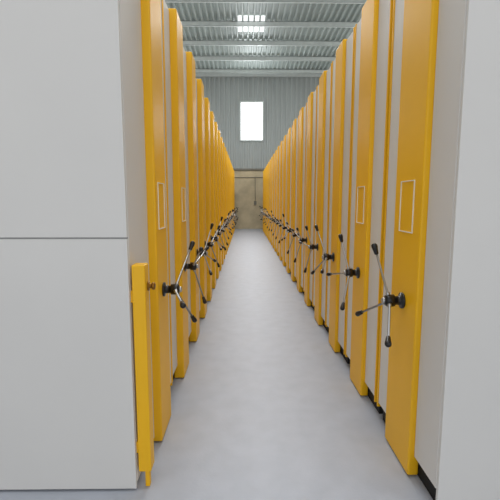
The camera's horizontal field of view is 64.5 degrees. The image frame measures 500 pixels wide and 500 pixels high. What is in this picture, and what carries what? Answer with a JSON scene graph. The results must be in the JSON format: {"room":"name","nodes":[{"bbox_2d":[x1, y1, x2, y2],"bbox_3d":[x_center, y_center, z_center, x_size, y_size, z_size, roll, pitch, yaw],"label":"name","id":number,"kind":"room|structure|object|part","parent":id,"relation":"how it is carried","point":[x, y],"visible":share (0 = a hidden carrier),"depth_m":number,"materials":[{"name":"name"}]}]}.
{"room":"archive storage room","nodes":[
{"label":"archive storage room","id":0,"kind":"room"},
{"bbox_2d":[0,229,432,499],"bbox_3d":[0.381,0.433,9.531,17.000,0.200,24.800,0,7,-1],"label":"floor","id":1,"kind":"structure","parent":0,"point":[264,407],"depth_m":2.77,"materials":[{"name":"concrete"}]},
{"bbox_2d":[0,0,196,489],"bbox_3d":[-2.603,-0.266,2.357,4.488,2.950,1.006,0,7,-1],"label":"shelving unit","id":2,"kind":"object","parent":1,"relation":"on","point":[86,382],"visible":1,"depth_m":1.94,"materials":[{"name":"grey metal"}]},
{"bbox_3d":[-1.426,-0.861,1.802,1.670,1.614,0.020,0,7,-1],"label":"cladding panel","id":3,"kind":"part","parent":2,"relation":"part of","materials":[{"name":"white metal"}]},
{"bbox_3d":[-1.426,0.596,1.982,1.670,1.306,0.020,0,7,-1],"label":"cladding panel","id":4,"kind":"part","parent":2,"relation":"part of","materials":[{"name":"white metal"}]},
{"bbox_3d":[-0.607,-0.244,2.093,0.030,2.890,0.386,0,7,-1],"label":"panel","id":5,"kind":"part","parent":2,"relation":"part of","materials":[{"name":"white metal"}]},
{"bbox_3d":[-0.497,0.181,1.996,0.038,0.048,0.048,0,7,-1],"label":"lock knob","id":6,"kind":"part","parent":2,"relation":"part of","materials":[{"name":"gold metal"}]},
{"bbox_3d":[-0.615,-0.364,2.723,0.030,2.805,0.266,0,7,-1],"label":"panel","id":7,"kind":"part","parent":2,"relation":"part of","materials":[{"name":"metal"}]},
{"bbox_3d":[-0.616,-0.372,2.866,0.041,2.845,0.016,0,7,-1],"label":"edge trim","id":8,"kind":"part","parent":2,"relation":"part of","materials":[{"name":"metal"}]},
{"bbox_2d":[163,0,208,381],"bbox_3d":[-2.615,-0.384,3.305,4.488,2.950,0.827,0,7,-1],"label":"shelving unit","id":9,"kind":"object","parent":1,"relation":"on","point":[173,28],"visible":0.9,"depth_m":3.16,"materials":[{"name":"yellow metal"}]},
{"bbox_3d":[-0.624,-0.379,2.924,0.041,2.845,0.016,0,7,-1],"label":"edge trim","id":10,"kind":"part","parent":9,"relation":"part of","materials":[{"name":"metal"}]},
{"bbox_3d":[-0.626,-0.405,3.050,0.030,2.805,0.236,0,7,-1],"label":"panel","id":11,"kind":"part","parent":9,"relation":"part of","materials":[{"name":"white metal"}]},
{"bbox_2d":[183,47,215,340],"bbox_3d":[-2.626,-0.490,4.163,4.488,2.950,0.827,0,7,-1],"label":"shelving unit","id":12,"kind":"object","parent":1,"relation":"on","point":[189,73],"visible":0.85,"depth_m":4.04,"materials":[{"name":"yellow metal"}]},
{"bbox_3d":[-0.637,-0.512,3.913,0.030,2.805,0.246,0,7,-1],"label":"panel","id":13,"kind":"part","parent":12,"relation":"part of","materials":[{"name":"metal"}]},
{"bbox_2d":[196,79,219,317],"bbox_3d":[-2.637,-0.596,5.021,4.488,2.950,0.827,0,7,-1],"label":"shelving unit","id":14,"kind":"object","parent":1,"relation":"on","point":[200,134],"visible":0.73,"depth_m":4.93,"materials":[{"name":"yellow metal"}]},
{"bbox_3d":[-0.648,-0.618,4.772,0.030,2.805,0.246,0,7,-1],"label":"panel","id":15,"kind":"part","parent":14,"relation":"part of","materials":[{"name":"metal"}]},
{"bbox_2d":[204,98,223,300],"bbox_3d":[-2.648,-0.702,5.880,4.488,2.950,0.827,0,7,-1],"label":"shelving unit","id":16,"kind":"object","parent":1,"relation":"on","point":[206,100],"visible":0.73,"depth_m":5.78,"materials":[{"name":"yellow metal"}]},
{"bbox_3d":[-0.659,-0.724,5.630,0.030,2.805,0.246,0,7,-1],"label":"panel","id":17,"kind":"part","parent":16,"relation":"part of","materials":[{"name":"metal"}]},
{"bbox_2d":[210,111,225,287],"bbox_3d":[-2.659,-0.808,6.738,4.488,2.950,0.827,0,7,-1],"label":"shelving unit","id":18,"kind":"object","parent":1,"relation":"on","point":[212,130],"visible":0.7,"depth_m":6.65,"materials":[{"name":"yellow metal"}]},
{"bbox_2d":[214,122,227,278],"bbox_3d":[-2.670,-0.914,7.597,4.488,2.950,0.827,0,7,-1],"label":"shelving unit","id":19,"kind":"object","parent":1,"relation":"on","point":[215,123],"visible":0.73,"depth_m":7.48,"materials":[{"name":"yellow metal"}]},
{"bbox_2d":[218,130,229,270],"bbox_3d":[-2.681,-1.020,8.455,4.488,2.950,0.827,0,7,-1],"label":"shelving unit","id":20,"kind":"object","parent":1,"relation":"on","point":[219,133],"visible":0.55,"depth_m":8.38,"materials":[{"name":"yellow metal"}]},
{"bbox_2d":[221,137,230,263],"bbox_3d":[-2.692,-1.127,9.313,4.488,2.950,0.827,0,7,-1],"label":"shelving unit","id":21,"kind":"object","parent":1,"relation":"on","point":[222,221],"visible":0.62,"depth_m":9.19,"materials":[{"name":"yellow metal"}]},
{"bbox_2d":[223,142,232,258],"bbox_3d":[-2.703,-1.233,10.172,4.488,2.950,0.827,0,7,-1],"label":"shelving unit","id":22,"kind":"object","parent":1,"relation":"on","point":[228,222],"visible":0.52,"depth_m":10.04,"materials":[{"name":"yellow metal"}]},
{"bbox_2d":[225,147,233,253],"bbox_3d":[-2.713,-1.339,11.030,4.488,2.950,0.827,0,7,-1],"label":"shelving unit","id":23,"kind":"object","parent":1,"relation":"on","point":[225,147],"visible":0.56,"depth_m":11.04,"materials":[{"name":"yellow metal"}]},
{"bbox_2d":[226,151,233,250],"bbox_3d":[-2.724,-1.445,11.889,4.488,2.950,0.827,0,7,-1],"label":"shelving unit","id":24,"kind":"object","parent":1,"relation":"on","point":[226,151],"visible":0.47,"depth_m":11.76,"materials":[{"name":"yellow metal"}]},
{"bbox_2d":[228,155,234,246],"bbox_3d":[-2.735,-1.551,12.747,4.488,2.950,0.827,0,7,-1],"label":"shelving unit","id":25,"kind":"object","parent":1,"relation":"on","point":[228,155],"visible":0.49,"depth_m":12.61,"materials":[{"name":"yellow metal"}]},
{"bbox_2d":[229,158,235,243],"bbox_3d":[-2.746,-1.657,13.605,4.488,2.950,0.827,0,7,-1],"label":"shelving unit","id":26,"kind":"object","parent":1,"relation":"on","point":[229,158],"visible":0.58,"depth_m":13.47,"materials":[{"name":"yellow metal"}]},
{"bbox_2d":[230,161,235,241],"bbox_3d":[-2.757,-1.764,14.464,4.488,2.950,0.827,0,7,-1],"label":"shelving unit","id":27,"kind":"object","parent":1,"relation":"on","point":[230,161],"visible":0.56,"depth_m":14.33,"materials":[{"name":"yellow metal"}]},
{"bbox_2d":[231,163,235,239],"bbox_3d":[-2.768,-1.870,15.322,4.488,2.950,0.827,0,7,-1],"label":"shelving unit","id":28,"kind":"object","parent":1,"relation":"on","point":[231,163],"visible":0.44,"depth_m":15.25,"materials":[{"name":"yellow metal"}]},
{"bbox_2d":[232,166,236,216],"bbox_3d":[-2.790,-2.082,17.039,4.488,2.950,0.827,0,7,-1],"label":"shelving unit","id":29,"kind":"object","parent":1,"relation":"on","point":[232,166],"visible":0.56,"depth_m":16.86,"materials":[{"name":"yellow metal"}]},
{"bbox_2d":[233,177,237,233],"bbox_3d":[-2.801,-2.188,17.897,4.488,2.950,0.827,0,7,-1],"label":"shelving unit","id":30,"kind":"object","parent":1,"relation":"on","point":[233,177],"visible":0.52,"depth_m":17.90,"materials":[{"name":"yellow metal"}]},
{"bbox_2d":[234,179,237,230],"bbox_3d":[-2.823,-2.401,19.614,4.488,2.950,0.827,0,7,-1],"label":"shelving unit","id":31,"kind":"object","parent":1,"relation":"on","point":[234,179],"visible":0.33,"depth_m":19.60,"materials":[{"name":"yellow metal"}]},
{"bbox_2d":[259,171,263,231],"bbox_3d":[2.694,-2.381,19.455,4.488,2.950,0.832,0,7,-1],"label":"shelving unit","id":32,"kind":"object","parent":1,"relation":"on","point":[263,171],"visible":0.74,"depth_m":19.27,"materials":[{"name":"yellow metal"}]},
{"bbox_2d":[260,169,264,225],"bbox_3d":[2.705,-2.274,18.592,4.488,2.950,0.832,0,7,-1],"label":"shelving unit","id":33,"kind":"object","parent":1,"relation":"on","point":[264,169],"visible":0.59,"depth_m":18.39,"materials":[{"name":"yellow metal"}]},
{"bbox_2d":[260,168,265,233],"bbox_3d":[2.716,-2.167,17.729,4.488,2.950,0.832,0,7,-1],"label":"shelving unit","id":34,"kind":"object","parent":1,"relation":"on","point":[265,168],"visible":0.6,"depth_m":17.55,"materials":[{"name":"yellow metal"}]},
{"bbox_2d":[261,166,266,235],"bbox_3d":[2.727,-2.061,16.865,4.488,2.950,0.832,0,7,-1],"label":"shelving unit","id":35,"kind":"object","parent":1,"relation":"on","point":[266,166],"visible":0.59,"depth_m":16.72,"materials":[{"name":"yellow metal"}]},
{"bbox_2d":[262,164,267,237],"bbox_3d":[2.738,-1.954,16.002,4.488,2.950,0.832,0,7,-1],"label":"shelving unit","id":36,"kind":"object","parent":1,"relation":"on","point":[267,164],"visible":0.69,"depth_m":15.83,"materials":[{"name":"yellow metal"}]},
{"bbox_2d":[263,162,269,239],"bbox_3d":[2.749,-1.847,15.139,4.488,2.950,0.832,0,7,-1],"label":"shelving unit","id":37,"kind":"object","parent":1,"relation":"on","point":[268,162],"visible":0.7,"depth_m":14.95,"materials":[{"name":"yellow metal"}]},
{"bbox_2d":[264,160,270,242],"bbox_3d":[2.760,-1.740,14.275,4.488,2.950,0.832,0,7,-1],"label":"shelving unit","id":38,"kind":"object","parent":1,"relation":"on","point":[270,160],"visible":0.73,"depth_m":14.22,"materials":[{"name":"yellow metal"}]},
{"bbox_2d":[265,157,272,244],"bbox_3d":[2.771,-1.633,13.412,4.488,2.950,0.832,0,7,-1],"label":"shelving unit","id":39,"kind":"object","parent":1,"relation":"on","point":[271,157],"visible":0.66,"depth_m":13.18,"materials":[{"name":"yellow metal"}]},
{"bbox_3d":[0.763,-1.649,13.111,0.030,2.805,0.249,0,7,-1],"label":"panel","id":40,"kind":"part","parent":39,"relation":"part of","materials":[{"name":"yellow metal"}]},
{"bbox_2d":[267,154,274,247],"bbox_3d":[2.782,-1.527,12.549,4.488,2.950,0.832,0,7,-1],"label":"shelving unit","id":41,"kind":"object","parent":1,"relation":"on","point":[273,154],"visible":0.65,"depth_m":12.29,"materials":[{"name":"yellow metal"}]},
{"bbox_3d":[0.774,-1.542,12.248,0.030,2.805,0.249,0,7,-1],"label":"panel","id":42,"kind":"part","parent":41,"relation":"part of","materials":[{"name":"yellow metal"}]},
{"bbox_2d":[268,150,276,251],"bbox_3d":[2.793,-1.420,11.685,4.488,2.950,0.832,0,7,-1],"label":"shelving unit","id":43,"kind":"object","parent":1,"relation":"on","point":[275,232],"visible":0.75,"depth_m":11.50,"materials":[{"name":"yellow metal"}]},
{"bbox_3d":[0.785,-1.436,11.384,0.030,2.805,0.249,0,7,-1],"label":"panel","id":44,"kind":"part","parent":43,"relation":"part of","materials":[{"name":"yellow metal"}]},
{"bbox_2d":[270,146,279,255],"bbox_3d":[2.804,-1.313,10.822,4.488,2.950,0.832,0,7,-1],"label":"shelving unit","id":45,"kind":"object","parent":1,"relation":"on","point":[278,148],"visible":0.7,"depth_m":10.69,"materials":[{"name":"yellow metal"}]},
{"bbox_3d":[0.796,-1.329,10.521,0.030,2.805,0.249,0,7,-1],"label":"panel","id":46,"kind":"part","parent":45,"relation":"part of","materials":[{"name":"grey metal"}]},
{"bbox_2d":[272,140,283,260],"bbox_3d":[2.814,-1.206,9.959,4.488,2.950,0.832,0,7,-1],"label":"shelving unit","id":47,"kind":"object","parent":1,"relation":"on","point":[282,142],"visible":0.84,"depth_m":9.84,"materials":[{"name":"yellow metal"}]},
{"bbox_3d":[0.807,-1.222,9.658,0.030,2.805,0.249,0,7,-1],"label":"panel","id":48,"kind":"part","parent":47,"relation":"part of","materials":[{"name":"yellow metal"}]},
{"bbox_2d":[275,133,287,265],"bbox_3d":[2.825,-1.100,9.095,4.488,2.950,0.832,0,7,-1],"label":"shelving unit","id":49,"kind":"object","parent":1,"relation":"on","point":[285,136],"visible":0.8,"depth_m":8.94,"materials":[{"name":"yellow metal"}]},
{"bbox_3d":[0.818,-1.115,8.794,0.030,2.805,0.249,0,7,-1],"label":"panel","id":50,"kind":"part","parent":49,"relation":"part of","materials":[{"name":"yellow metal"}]},
{"bbox_2d":[277,128,291,272],"bbox_3d":[2.837,-0.993,8.232,4.488,2.950,0.832,0,7,-1],"label":"shelving unit","id":51,"kind":"object","parent":1,"relation":"on","point":[289,137],"visible":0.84,"depth_m":8.05,"materials":[{"name":"yellow metal"}]},
{"bbox_3d":[0.820,-1.082,8.604,0.041,2.845,0.016,0,7,-1],"label":"edge trim","id":52,"kind":"part","parent":51,"relation":"part of","materials":[{"name":"metal"}]},
{"bbox_3d":[0.829,-1.008,7.931,0.030,2.805,0.249,0,7,-1],"label":"panel","id":53,"kind":"part","parent":51,"relation":"part of","materials":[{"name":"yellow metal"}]},
{"bbox_3d":[0.830,-0.982,7.798,0.041,2.845,0.016,0,7,-1],"label":"edge trim","id":54,"kind":"part","parent":51,"relation":"part of","materials":[{"name":"metal"}]},
{"bbox_2d":[281,118,297,282],"bbox_3d":[2.848,-0.886,7.369,4.488,2.950,0.832,0,7,-1],"label":"shelving unit","id":55,"kind":"object","parent":1,"relation":"on","point":[295,122],"visible":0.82,"depth_m":7.21,"materials":[{"name":"yellow metal"}]},
{"bbox_3d":[0.831,-0.975,7.741,0.041,2.845,0.016,0,7,-1],"label":"edge trim","id":56,"kind":"part","parent":55,"relation":"part of","materials":[{"name":"metal"}]},
{"bbox_3d":[0.840,-0.902,7.067,0.030,2.805,0.249,0,7,-1],"label":"panel","id":57,"kind":"part","parent":55,"relation":"part of","materials":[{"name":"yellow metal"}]},
{"bbox_3d":[0.841,-0.875,6.935,0.041,2.845,0.016,0,7,-1],"label":"edge trim","id":58,"kind":"part","parent":55,"relation":"part of","materials":[{"name":"metal"}]},
{"bbox_2d":[286,106,305,293],"bbox_3d":[2.858,-0.779,6.505,4.488,2.950,0.832,0,7,-1],"label":"shelving unit","id":59,"kind":"object","parent":1,"relation":"on","point":[302,113],"visible":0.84,"depth_m":6.33,"materials":[{"name":"yellow metal"}]},
{"bbox_3d":[0.842,-0.868,6.878,0.041,2.845,0.016,0,7,-1],"label":"edge trim","id":60,"kind":"part","parent":59,"relation":"part of","materials":[{"name":"metal"}]},
{"bbox_3d":[0.851,-0.795,6.204,0.030,2.805,0.249,0,7,-1],"label":"panel","id":61,"kind":"part","parent":59,"relation":"part of","materials":[{"name":"metal"}]},
{"bbox_3d":[0.852,-0.768,6.072,0.041,2.845,0.016,0,7,-1],"label":"edge trim","id":62,"kind":"part","parent":59,"relation":"part of","materials":[{"name":"metal"}]},
{"bbox_2d":[291,87,316,309],"bbox_3d":[2.869,-0.672,5.642,4.488,2.950,0.832,0,7,-1],"label":"shelving unit","id":63,"kind":"object","parent":1,"relation":"on","point":[311,105],"visible":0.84,"depth_m":5.49,"materials":[{"name":"yellow metal"}]},
{"bbox_3d":[0.853,-0.761,6.014,0.041,2.845,0.016,0,7,-1],"label":"edge trim","id":64,"kind":"part","parent":63,"relation":"part of","materials":[{"name":"metal"}]},
{"bbox_3d":[0.855,-0.755,5.880,0.030,2.805,0.249,0,7,-1],"label":"panel","id":65,"kind":"part","parent":63,"relation":"part of","materials":[{"name":"grey metal"}]},
{"bbox_3d":[0.862,-0.688,5.341,0.030,2.805,0.249,0,7,-1],"label":"panel","id":66,"kind":"part","parent":63,"relation":"part of","materials":[{"name":"metal"}]},
{"bbox_3d":[0.863,-0.662,5.208,0.041,2.845,0.016,0,7,-1],"label":"edge trim","id":67,"kind":"part","parent":63,"relation":"part of","materials":[{"name":"white metal"}]},
{"bbox_2d":[299,63,331,332],"bbox_3d":[2.880,-0.566,4.778,4.488,2.950,0.832,0,7,-1],"label":"shelving unit","id":68,"kind":"object","parent":1,"relation":"on","point":[323,116],"visible":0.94,"depth_m":4.62,"materials":[{"name":"yellow metal"}]},
{"bbox_3d":[0.864,-0.655,5.151,0.041,2.845,0.016,0,7,-1],"label":"edge trim","id":69,"kind":"part","parent":68,"relation":"part of","materials":[{"name":"white metal"}]},
{"bbox_3d":[0.866,-0.648,5.016,0.030,2.805,0.249,0,7,-1],"label":"panel","id":70,"kind":"part","parent":68,"relation":"part of","materials":[{"name":"metal"}]},
{"bbox_3d":[0.873,-0.581,4.477,0.030,2.805,0.249,0,7,-1],"label":"panel","id":71,"kind":"part","parent":68,"relation":"part of","materials":[{"name":"metal"}]},
{"bbox_3d":[0.874,-0.555,4.345,0.041,2.845,0.016,0,7,-1],"label":"edge trim","id":72,"kind":"part","parent":68,"relation":"part of","materials":[{"name":"white metal"}]},
{"bbox_2d":[311,27,354,363],"bbox_3d":[2.891,-0.459,3.915,4.488,2.950,0.832,0,7,-1],"label":"shelving unit","id":73,"kind":"object","parent":1,"relation":"on","point":[343,64],"visible":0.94,"depth_m":3.76,"materials":[{"name":"yellow metal"}]},
{"bbox_3d":[0.875,-0.548,4.288,0.041,2.845,0.016,0,7,-1],"label":"edge trim","id":74,"kind":"part","parent":73,"relation":"part of","materials":[{"name":"white metal"}]},
{"bbox_3d":[0.877,-0.541,4.153,0.030,2.805,0.249,0,7,-1],"label":"panel","id":75,"kind":"part","parent":73,"relation":"part of","materials":[{"name":"grey metal"}]},
{"bbox_3d":[0.884,-0.475,3.614,0.030,2.805,0.249,0,7,-1],"label":"panel","id":76,"kind":"part","parent":73,"relation":"part of","materials":[{"name":"grey metal"}]},
{"bbox_3d":[0.885,-0.448,3.482,0.041,2.845,0.016,0,7,-1],"label":"edge trim","id":77,"kind":"part","parent":73,"relation":"part of","materials":[{"name":"white metal"}]},
{"bbox_2d":[326,0,392,413],"bbox_3d":[2.902,-0.352,3.052,4.488,2.950,0.832,0,7,-1],"label":"shelving unit","id":78,"kind":"object","parent":1,"relation":"on","point":[373,32],"visible":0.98,"depth_m":2.89,"materials":[{"name":"yellow metal"}]},
{"bbox_3d":[0.886,-0.441,3.424,0.041,2.845,0.016,0,7,-1],"label":"edge trim","id":79,"kind":"part","parent":78,"relation":"part of","materials":[{"name":"white metal"}]},
{"bbox_3d":[0.888,-0.435,3.297,0.030,2.805,0.234,0,7,-1],"label":"panel","id":80,"kind":"part","parent":78,"relation":"part of","materials":[{"name":"grey metal"}]},
{"bbox_3d":[0.895,-0.367,2.743,0.030,2.805,0.234,0,7,-1],"label":"panel","id":81,"kind":"part","parent":78,"relation":"part of","materials":[{"name":"white metal"}]},
{"bbox_3d":[0.896,-0.342,2.618,0.041,2.845,0.016,0,7,-1],"label":"edge trim","id":82,"kind":"part","parent":78,"relation":"part of","materials":[{"name":"metal"}]},
{"bbox_2d":[355,0,499,499],"bbox_3d":[2.914,-0.244,2.174,4.488,2.950,0.862,0,7,-1],"label":"shelving unit","id":83,"kind":"object","parent":1,"relation":"on","point":[438,387],"visible":1,"depth_m":1.86,"materials":[{"name":"yellow metal"}]},
{"bbox_3d":[0.897,-0.334,2.561,0.041,2.845,0.016,0,7,-1],"label":"edge trim","id":84,"kind":"part","parent":83,"relation":"part of","materials":[{"name":"metal"}]},
{"bbox_3d":[0.899,-0.330,2.443,0.030,2.805,0.214,0,7,-1],"label":"panel","id":85,"kind":"part","parent":83,"relation":"part of","materials":[{"name":"metal"}]},
{"bbox_3d":[0.906,-0.257,1.855,0.030,2.805,0.244,0,7,-1],"label":"panel","id":86,"kind":"part","parent":83,"relation":"part of","materials":[{"name":"white metal"}]},
{"bbox_3d":[1.739,-0.191,1.741,1.688,2.928,0.020,0,7,-1],"label":"cladding panel","id":87,"kind":"part","parent":83,"relation":"part of","materials":[{"name":"white metal"}]},
{"bbox_2d":[196,73,319,228],"bbox_3d":[0.227,-5.189,21.178,17.000,8.100,0.300,0,7,-1],"label":"wall","id":88,"kind":"structure","parent":0,"point":[283,98],"depth_m":20.87,"materials":[{"name":"grey metal"}]},
{"bbox_2d":[234,177,262,204],"bbox_3d":[0.229,-3.164,21.242,17.000,1.466,0.070,0,7,-1],"label":"trim","id":89,"kind":"structure","parent":88,"relation":"attached to","point":[255,202],"depth_m":21.14,"materials":[{"name":"paint"}]},
{"bbox_2d":[233,168,264,169],"bbox_3d":[0.229,-4.292,21.097,17.000,0.100,0.080,0,7,-1],"label":"trim","id":90,"kind":"structure","parent":88,"relation":"attached to","point":[233,168],"depth_m":21.05,"materials":[{"name":"paint"}]},
{"bbox_2d":[240,101,263,140],"bbox_3d":[0.089,-6.754,20.801,1.240,2.020,0.100,0,7,-1],"label":"window","id":91,"kind":"structure","parent":88,"relation":"in","point":[251,112],"depth_m":20.79,"materials":[{"name":"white glass"}]},
{"bbox_2d":[196,73,321,76],"bbox_3d":[0.230,-9.030,20.461,17.000,0.140,0.140,0,7,-1],"label":"trim","id":92,"kind":"structure","parent":88,"relation":"attached to","point":[197,74],"depth_m":20.40,"materials":[{"name":"metal"}]},
{"bbox_2d":[166,3,363,73],"bbox_3d":[0.374,-7.666,8.479,16.985,0.065,24.700,0,7,-1],"label":"ceiling","id":93,"kind":"structure","parent":0,"point":[276,12],"depth_m":15.54,"materials":[{"name":"grey metal"}]},
{"bbox_2d":[238,15,265,31],"bbox_3d":[0.052,-8.422,14.755,1.100,0.005,1.350,0,7,-1],"label":"window","id":94,"kind":"structure","parent":93,"relation":"attached to","point":[239,16],"depth_m":14.47,"materials":[{"name":"white glass"}]},
{"bbox_2d":[195,69,327,73],"bbox_3d":[0.237,-8.967,19.874,17.000,0.170,0.080,0,7,-1],"label":"beam","id":95,"kind":"structure","parent":93,"relation":"attached to","point":[291,71],"depth_m":19.84,"materials":[{"name":"metal"}]},
{"bbox_2d":[183,40,341,45],"bbox_3d":[0.282,-8.530,16.341,17.000,0.170,0.080,0,7,-1],"label":"beam","id":96,"kind":"structure","parent":93,"relation":"attached to","point":[188,42],"depth_m":16.31,"materials":[{"name":"metal"}]},
{"bbox_2d":[193,56,335,60],"bbox_3d":[0.260,-8.749,18.108,17.000,0.170,0.080,0,7,-1],"label":"beam","id":97,"kind":"structure","parent":93,"relation":"attached to","point":[196,58],"depth_m":18.08,"materials":[{"name":"metal"}]},
{"bbox_2d":[165,0,366,3],"bbox_3d":[0.327,-8.093,12.809,17.000,0.170,0.080,0,7,-1],"label":"beam","id":98,"kind":"structure","parent":93,"relation":"attached to","point":[166,1],"depth_m":12.80,"materials":[{"name":"metal"}]},
{"bbox_2d":[181,21,357,27],"bbox_3d":[0.304,-8.312,14.575,17.000,0.170,0.080,0,7,-1],"label":"beam","id":99,"kind":"structure","parent":93,"relation":"attached to","point":[184,23],"depth_m":14.55,"materials":[{"name":"metal"}]}
]}

